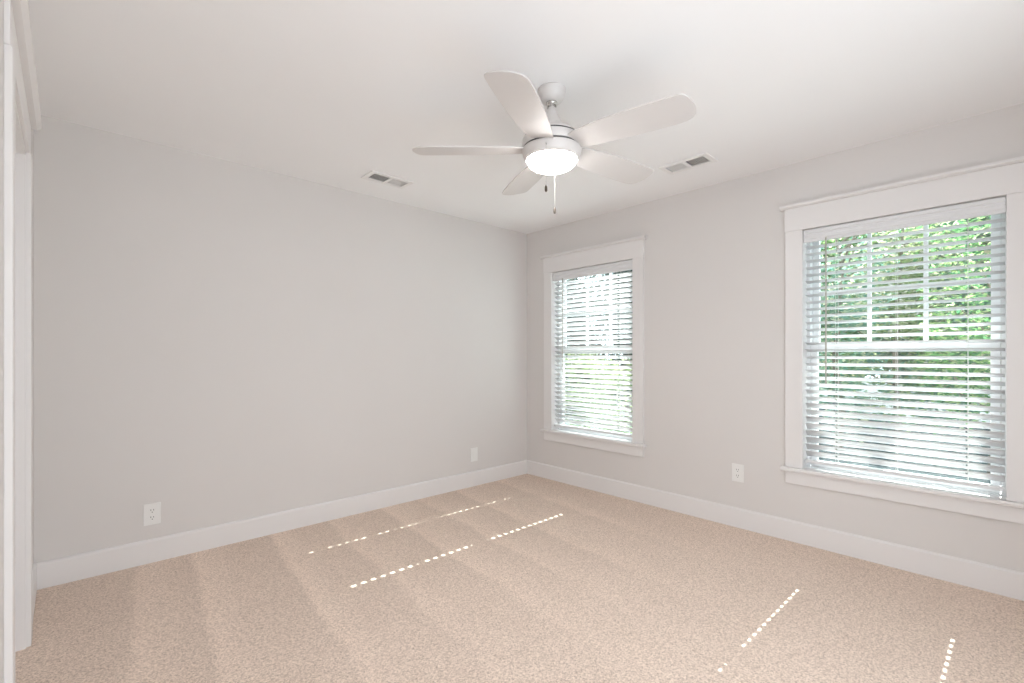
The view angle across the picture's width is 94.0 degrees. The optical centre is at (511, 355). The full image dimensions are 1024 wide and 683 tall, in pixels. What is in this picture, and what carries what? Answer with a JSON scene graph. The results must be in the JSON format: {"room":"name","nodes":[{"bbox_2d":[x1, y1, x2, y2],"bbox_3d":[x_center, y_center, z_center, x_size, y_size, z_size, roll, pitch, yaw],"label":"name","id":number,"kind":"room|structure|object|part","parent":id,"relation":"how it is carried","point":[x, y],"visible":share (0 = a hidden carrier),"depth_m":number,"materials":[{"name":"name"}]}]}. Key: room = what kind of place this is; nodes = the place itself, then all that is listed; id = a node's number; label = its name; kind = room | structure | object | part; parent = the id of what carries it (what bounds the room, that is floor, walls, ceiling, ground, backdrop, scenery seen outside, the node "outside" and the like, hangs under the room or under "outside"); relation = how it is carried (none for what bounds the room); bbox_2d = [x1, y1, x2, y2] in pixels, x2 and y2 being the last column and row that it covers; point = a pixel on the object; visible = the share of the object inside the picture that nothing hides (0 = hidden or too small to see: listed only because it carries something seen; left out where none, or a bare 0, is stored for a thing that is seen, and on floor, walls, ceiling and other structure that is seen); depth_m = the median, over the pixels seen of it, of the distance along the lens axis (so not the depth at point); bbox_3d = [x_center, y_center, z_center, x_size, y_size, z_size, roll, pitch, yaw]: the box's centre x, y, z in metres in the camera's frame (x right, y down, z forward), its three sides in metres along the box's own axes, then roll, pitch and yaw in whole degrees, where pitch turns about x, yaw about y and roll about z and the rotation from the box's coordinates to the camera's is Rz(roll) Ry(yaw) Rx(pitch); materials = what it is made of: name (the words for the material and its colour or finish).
{"room":"empty bedroom","nodes":[
{"label":"empty bedroom","id":0,"kind":"room"},
{"bbox_2d":[0,0,33,682],"bbox_3d":[-1.099,-0.015,0.910,0.120,2.450,4.090,0,0,-43],"label":"wall","id":1,"kind":"structure","parent":0,"point":[1,1],"depth_m":1.25,"materials":[{"name":"paint"}]},
{"bbox_2d":[4,0,41,682],"bbox_3d":[-1.738,0.098,1.627,0.164,2.205,1.080,0,0,-43],"label":"door frame","id":2,"kind":"structure","parent":1,"relation":"in","point":[22,114],"depth_m":1.71,"materials":[{"name":"paint"}]},
{"bbox_3d":[-1.385,0.182,1.317,0.017,2.035,0.095,0,0,-43],"label":"casing","id":3,"kind":"part","parent":2,"relation":"part of","materials":[{"name":"paint"}]},
{"bbox_3d":[-2.022,0.182,2.000,0.017,2.035,0.093,0,0,-43],"label":"casing","id":4,"kind":"part","parent":2,"relation":"part of","materials":[{"name":"paint"}]},
{"bbox_2d":[33,563,36,616],"bbox_3d":[-2.245,1.127,2.236,0.013,0.135,0.554,0,0,-43],"label":"baseboard","id":5,"kind":"structure","parent":1,"relation":"attached to","point":[34,564],"depth_m":2.32,"materials":[{"name":"paint"}]},
{"bbox_2d":[34,115,526,562],"bbox_3d":[-1.175,-0.020,3.718,3.840,2.440,0.120,0,0,-43],"label":"wall","id":6,"kind":"structure","parent":0,"point":[217,341],"depth_m":3.08,"materials":[{"name":"paint"}]},
{"bbox_2d":[143,502,160,525],"bbox_3d":[-2.091,0.921,2.775,0.082,0.124,0.009,0,0,-43],"label":"wall outlet","id":7,"kind":"object","parent":6,"relation":"attached to","point":[151,512],"visible":1,"depth_m":2.77,"materials":[{"name":"plastic"}]},
{"bbox_2d":[149,508,155,512],"bbox_3d":[-2.089,0.900,2.773,0.034,0.029,0.003,0,0,-43],"label":"receptacle","id":8,"kind":"object","parent":7,"relation":"attached to","point":[151,510],"depth_m":2.77,"materials":[{"name":"plastic"}]},
{"bbox_2d":[149,515,155,520],"bbox_3d":[-2.089,0.942,2.773,0.034,0.029,0.003,0,0,-43],"label":"receptacle","id":9,"kind":"object","parent":7,"relation":"attached to","point":[151,517],"depth_m":2.77,"materials":[{"name":"plastic"}]},
{"bbox_2d":[36,460,526,589],"bbox_3d":[-1.143,1.133,3.655,3.560,0.135,0.016,0,0,-43],"label":"baseboard","id":10,"kind":"structure","parent":6,"relation":"attached to","point":[63,570],"depth_m":3.08,"materials":[{"name":"paint"}]},
{"bbox_2d":[470,447,477,461],"bbox_3d":[-0.349,0.913,4.400,0.082,0.124,0.008,0,0,-43],"label":"wall plate","id":11,"kind":"object","parent":6,"relation":"attached to","point":[473,451],"visible":1,"depth_m":4.39,"materials":[{"name":"plastic"}]},
{"bbox_2d":[15,474,1023,682],"bbox_3d":[0.162,1.260,2.168,3.680,0.120,4.210,0,0,-43],"label":"floor","id":12,"kind":"structure","parent":0,"point":[525,578],"depth_m":2.27,"materials":[{"name":"beige carpet"}]},
{"bbox_2d":[28,0,1023,233],"bbox_3d":[0.220,-1.300,2.223,3.840,0.120,4.210,0,0,-43],"label":"ceiling","id":13,"kind":"structure","parent":0,"point":[334,93],"depth_m":2.13,"materials":[{"name":"paint"}]},
{"bbox_2d":[361,170,413,188],"bbox_3d":[-0.875,-1.286,3.364,0.322,0.109,0.172,0,0,-43],"label":"ceiling vent","id":14,"kind":"object","parent":13,"relation":"in","point":[374,176],"visible":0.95,"depth_m":3.37,"materials":[{"name":"metal"}]},
{"bbox_2d":[412,70,696,213],"bbox_3d":[0.221,-0.970,2.231,1.246,0.540,1.243,0,0,-43],"label":"ceiling fan","id":15,"kind":"object","parent":13,"relation":"hanging from","point":[550,146],"visible":1,"depth_m":2.11,"materials":[{"name":"white metal"}]},
{"bbox_3d":[-0.192,-0.965,2.249,0.552,0.006,0.172,0,11,1],"label":"blade","id":16,"kind":"part","parent":15,"relation":"part of","materials":[{"name":"white wood"}]},
{"bbox_3d":[0.054,-0.965,1.878,0.172,0.006,0.552,12,4,19],"label":"blade","id":17,"kind":"part","parent":15,"relation":"part of","materials":[{"name":"white wood"}]},
{"bbox_3d":[0.084,-0.965,2.597,0.172,0.006,0.552,-11,3,-16],"label":"blade","id":18,"kind":"part","parent":15,"relation":"part of","materials":[{"name":"white wood"}]},
{"bbox_3d":[0.501,-0.965,2.442,0.552,0.006,0.172,0,-11,-35],"label":"blade","id":19,"kind":"part","parent":15,"relation":"part of","materials":[{"name":"white wood"}]},
{"bbox_3d":[0.482,-0.965,1.998,0.552,0.006,0.172,0,-11,37],"label":"blade","id":20,"kind":"part","parent":15,"relation":"part of","materials":[{"name":"white wood"}]},
{"bbox_2d":[658,152,717,174],"bbox_3d":[1.134,-1.286,3.086,0.172,0.109,0.322,0,0,-43],"label":"ceiling vent","id":21,"kind":"object","parent":13,"relation":"in","point":[698,160],"visible":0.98,"depth_m":3.09,"materials":[{"name":"metal"}]},
{"bbox_2d":[527,103,1023,571],"bbox_3d":[1.607,-0.020,3.434,0.160,2.440,4.090,0,0,-43],"label":"wall","id":22,"kind":"structure","parent":0,"point":[714,259],"depth_m":3.35,"materials":[{"name":"paint"}]},
{"bbox_2d":[540,235,646,456],"bbox_3d":[0.742,-0.071,4.326,0.208,1.793,1.153,0,0,-43],"label":"window","id":23,"kind":"structure","parent":22,"relation":"in","point":[633,248],"depth_m":4.24,"materials":[{"name":"paint"}]},
{"bbox_3d":[0.352,-0.040,4.647,0.019,1.520,0.100,0,0,-43],"label":"casing","id":24,"kind":"part","parent":23,"relation":"part of","materials":[{"name":"paint"}]},
{"bbox_2d":[552,260,631,436],"bbox_3d":[0.717,-0.056,4.303,0.082,1.480,0.895,0,0,-43],"label":"window blind","id":25,"kind":"object","parent":23,"relation":"attached to","point":[623,265],"visible":0.88,"depth_m":4.29,"materials":[{"name":"white plastic"}]},
{"bbox_3d":[0.727,-0.038,4.310,0.059,1.424,0.002,0,0,-43],"label":"ladder cord","id":26,"kind":"part","parent":25,"relation":"part of","materials":[{"name":"white fabric"}]},
{"bbox_3d":[0.725,0.674,4.311,0.052,0.020,0.889,0,0,-43],"label":"rail","id":27,"kind":"part","parent":25,"relation":"part of","materials":[{"name":"white plastic"}]},
{"bbox_3d":[0.709,0.731,4.295,0.118,0.022,1.145,0,0,-43],"label":"sill","id":28,"kind":"part","parent":23,"relation":"part of","materials":[{"name":"paint"}]},
{"bbox_3d":[0.783,-0.035,4.364,0.085,1.530,0.901,0,0,-43],"label":"frame","id":29,"kind":"part","parent":23,"relation":"part of","materials":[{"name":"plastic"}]},
{"bbox_3d":[0.796,-0.401,4.376,0.030,0.755,0.857,0,0,-43],"label":"sash","id":30,"kind":"part","parent":23,"relation":"part of","materials":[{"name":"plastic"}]},
{"bbox_3d":[0.769,0.319,4.351,0.030,0.783,0.857,0,0,-43],"label":"sash","id":31,"kind":"part","parent":23,"relation":"part of","materials":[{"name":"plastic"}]},
{"bbox_3d":[1.035,-0.040,3.915,0.019,1.520,0.100,0,0,-43],"label":"casing","id":32,"kind":"part","parent":23,"relation":"part of","materials":[{"name":"paint"}]},
{"bbox_2d":[732,463,743,482],"bbox_3d":[1.579,0.821,3.339,0.009,0.124,0.082,0,0,-43],"label":"wall outlet","id":33,"kind":"object","parent":22,"relation":"attached to","point":[737,469],"visible":1,"depth_m":3.34,"materials":[{"name":"plastic"}]},
{"bbox_2d":[527,460,1023,600],"bbox_3d":[1.507,1.133,3.412,0.016,0.135,3.954,0,0,-43],"label":"baseboard","id":34,"kind":"structure","parent":22,"relation":"attached to","point":[1006,582],"depth_m":2.98,"materials":[{"name":"paint"}]},
{"bbox_2d":[779,156,1023,523],"bbox_3d":[2.206,-0.071,2.756,0.208,1.793,1.152,0,0,-43],"label":"window","id":35,"kind":"structure","parent":22,"relation":"in","point":[1002,178],"depth_m":2.65,"materials":[{"name":"paint"}]},
{"bbox_3d":[1.817,-0.040,3.076,0.019,1.520,0.100,0,0,-43],"label":"casing","id":36,"kind":"part","parent":35,"relation":"part of","materials":[{"name":"paint"}]},
{"bbox_3d":[2.174,0.731,2.725,0.118,0.022,1.144,0,0,-43],"label":"sill","id":37,"kind":"part","parent":35,"relation":"part of","materials":[{"name":"paint"}]},
{"bbox_2d":[804,196,1005,490],"bbox_3d":[2.182,-0.056,2.733,0.082,1.480,0.894,0,0,-43],"label":"window blind","id":38,"kind":"object","parent":35,"relation":"attached to","point":[993,206],"visible":1,"depth_m":2.69,"materials":[{"name":"white plastic"}]},
{"bbox_3d":[2.190,0.674,2.741,0.052,0.020,0.888,0,0,-43],"label":"rail","id":39,"kind":"part","parent":38,"relation":"part of","materials":[{"name":"white plastic"}]},
{"bbox_3d":[2.401,-0.038,2.515,0.059,1.424,0.002,0,0,-43],"label":"ladder cord","id":40,"kind":"part","parent":38,"relation":"part of","materials":[{"name":"white fabric"}]},
{"bbox_3d":[2.233,0.319,2.781,0.030,0.783,0.856,0,0,-43],"label":"sash","id":41,"kind":"part","parent":35,"relation":"part of","materials":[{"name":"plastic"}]},
{"bbox_3d":[2.248,-0.035,2.794,0.085,1.530,0.900,0,0,-43],"label":"frame","id":42,"kind":"part","parent":35,"relation":"part of","materials":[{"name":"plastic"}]},
{"bbox_3d":[2.260,-0.401,2.806,0.030,0.755,0.856,0,0,-43],"label":"sash","id":43,"kind":"part","parent":35,"relation":"part of","materials":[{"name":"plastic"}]},
{"bbox_3d":[2.499,-0.040,2.345,0.019,1.520,0.100,0,0,-43],"label":"casing","id":44,"kind":"part","parent":35,"relation":"part of","materials":[{"name":"paint"}]},
{"label":"outside","id":45,"kind":"structure","parent":0,"visible":0},
{"bbox_2d":[565,374,1005,496],"bbox_3d":[14.888,1.850,18.619,39.700,0.200,60.000,0,0,-43],"label":"ground","id":46,"kind":"structure","parent":45,"point":[868,390],"depth_m":8.89,"materials":[{"name":"green plant"}]},
{"bbox_2d":[565,275,605,396],"bbox_3d":[2.565,-1.273,19.839,3.141,6.094,2.857,0,0,-19],"label":"tree","id":47,"kind":"object","parent":46,"relation":"on","point":[595,275],"visible":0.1,"depth_m":19.21,"materials":[{"name":"green plant"}]},
{"bbox_2d":[565,345,620,428],"bbox_3d":[1.558,0.647,10.393,1.589,2.255,1.656,0,0,17],"label":"shrub","id":48,"kind":"object","parent":46,"relation":"on","point":[584,426],"visible":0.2,"depth_m":10.31,"materials":[{"name":"green plant"}]},
{"bbox_2d":[579,354,631,433],"bbox_3d":[1.910,0.763,8.323,1.519,2.023,1.621,0,0,12],"label":"shrub","id":49,"kind":"object","parent":46,"relation":"on","point":[606,429],"visible":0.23,"depth_m":8.29,"materials":[{"name":"green plant"}]},
{"bbox_2d":[593,270,631,405],"bbox_3d":[4.360,-1.106,17.588,3.006,5.785,2.790,0,0,-43],"label":"tree","id":50,"kind":"object","parent":46,"relation":"on","point":[627,270],"visible":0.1,"depth_m":17.05,"materials":[{"name":"green plant"}]},
{"bbox_2d":[819,229,907,449],"bbox_3d":[5.862,-0.432,8.678,2.070,4.416,2.034,0,0,-43],"label":"leafy tree","id":51,"kind":"object","parent":46,"relation":"on","point":[846,296],"visible":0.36,"depth_m":8.52,"materials":[{"name":"green plant"}]},
{"bbox_2d":[819,228,912,397],"bbox_3d":[12.382,-2.146,18.346,5.330,7.840,4.793,0,0,2],"label":"leafy tree","id":52,"kind":"object","parent":46,"relation":"on","point":[899,231],"visible":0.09,"depth_m":16.91,"materials":[{"name":"green plant"}]},
{"bbox_2d":[836,219,970,438],"bbox_3d":[7.765,-0.727,9.549,2.383,5.000,2.193,0,0,-43],"label":"leafy tree","id":53,"kind":"object","parent":46,"relation":"on","point":[916,275],"visible":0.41,"depth_m":9.33,"materials":[{"name":"green plant"}]},
{"bbox_2d":[855,216,990,428],"bbox_3d":[11.260,-1.357,11.852,4.673,6.482,4.742,0,0,27],"label":"leafy tree","id":54,"kind":"object","parent":46,"relation":"on","point":[901,361],"visible":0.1,"depth_m":11.09,"materials":[{"name":"green plant"}]},
{"bbox_2d":[905,215,990,473],"bbox_3d":[6.995,-0.403,6.904,2.102,4.363,2.058,0,0,-43],"label":"leafy tree","id":55,"kind":"object","parent":46,"relation":"on","point":[958,230],"visible":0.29,"depth_m":7.07,"materials":[{"name":"green plant"}]}
]}

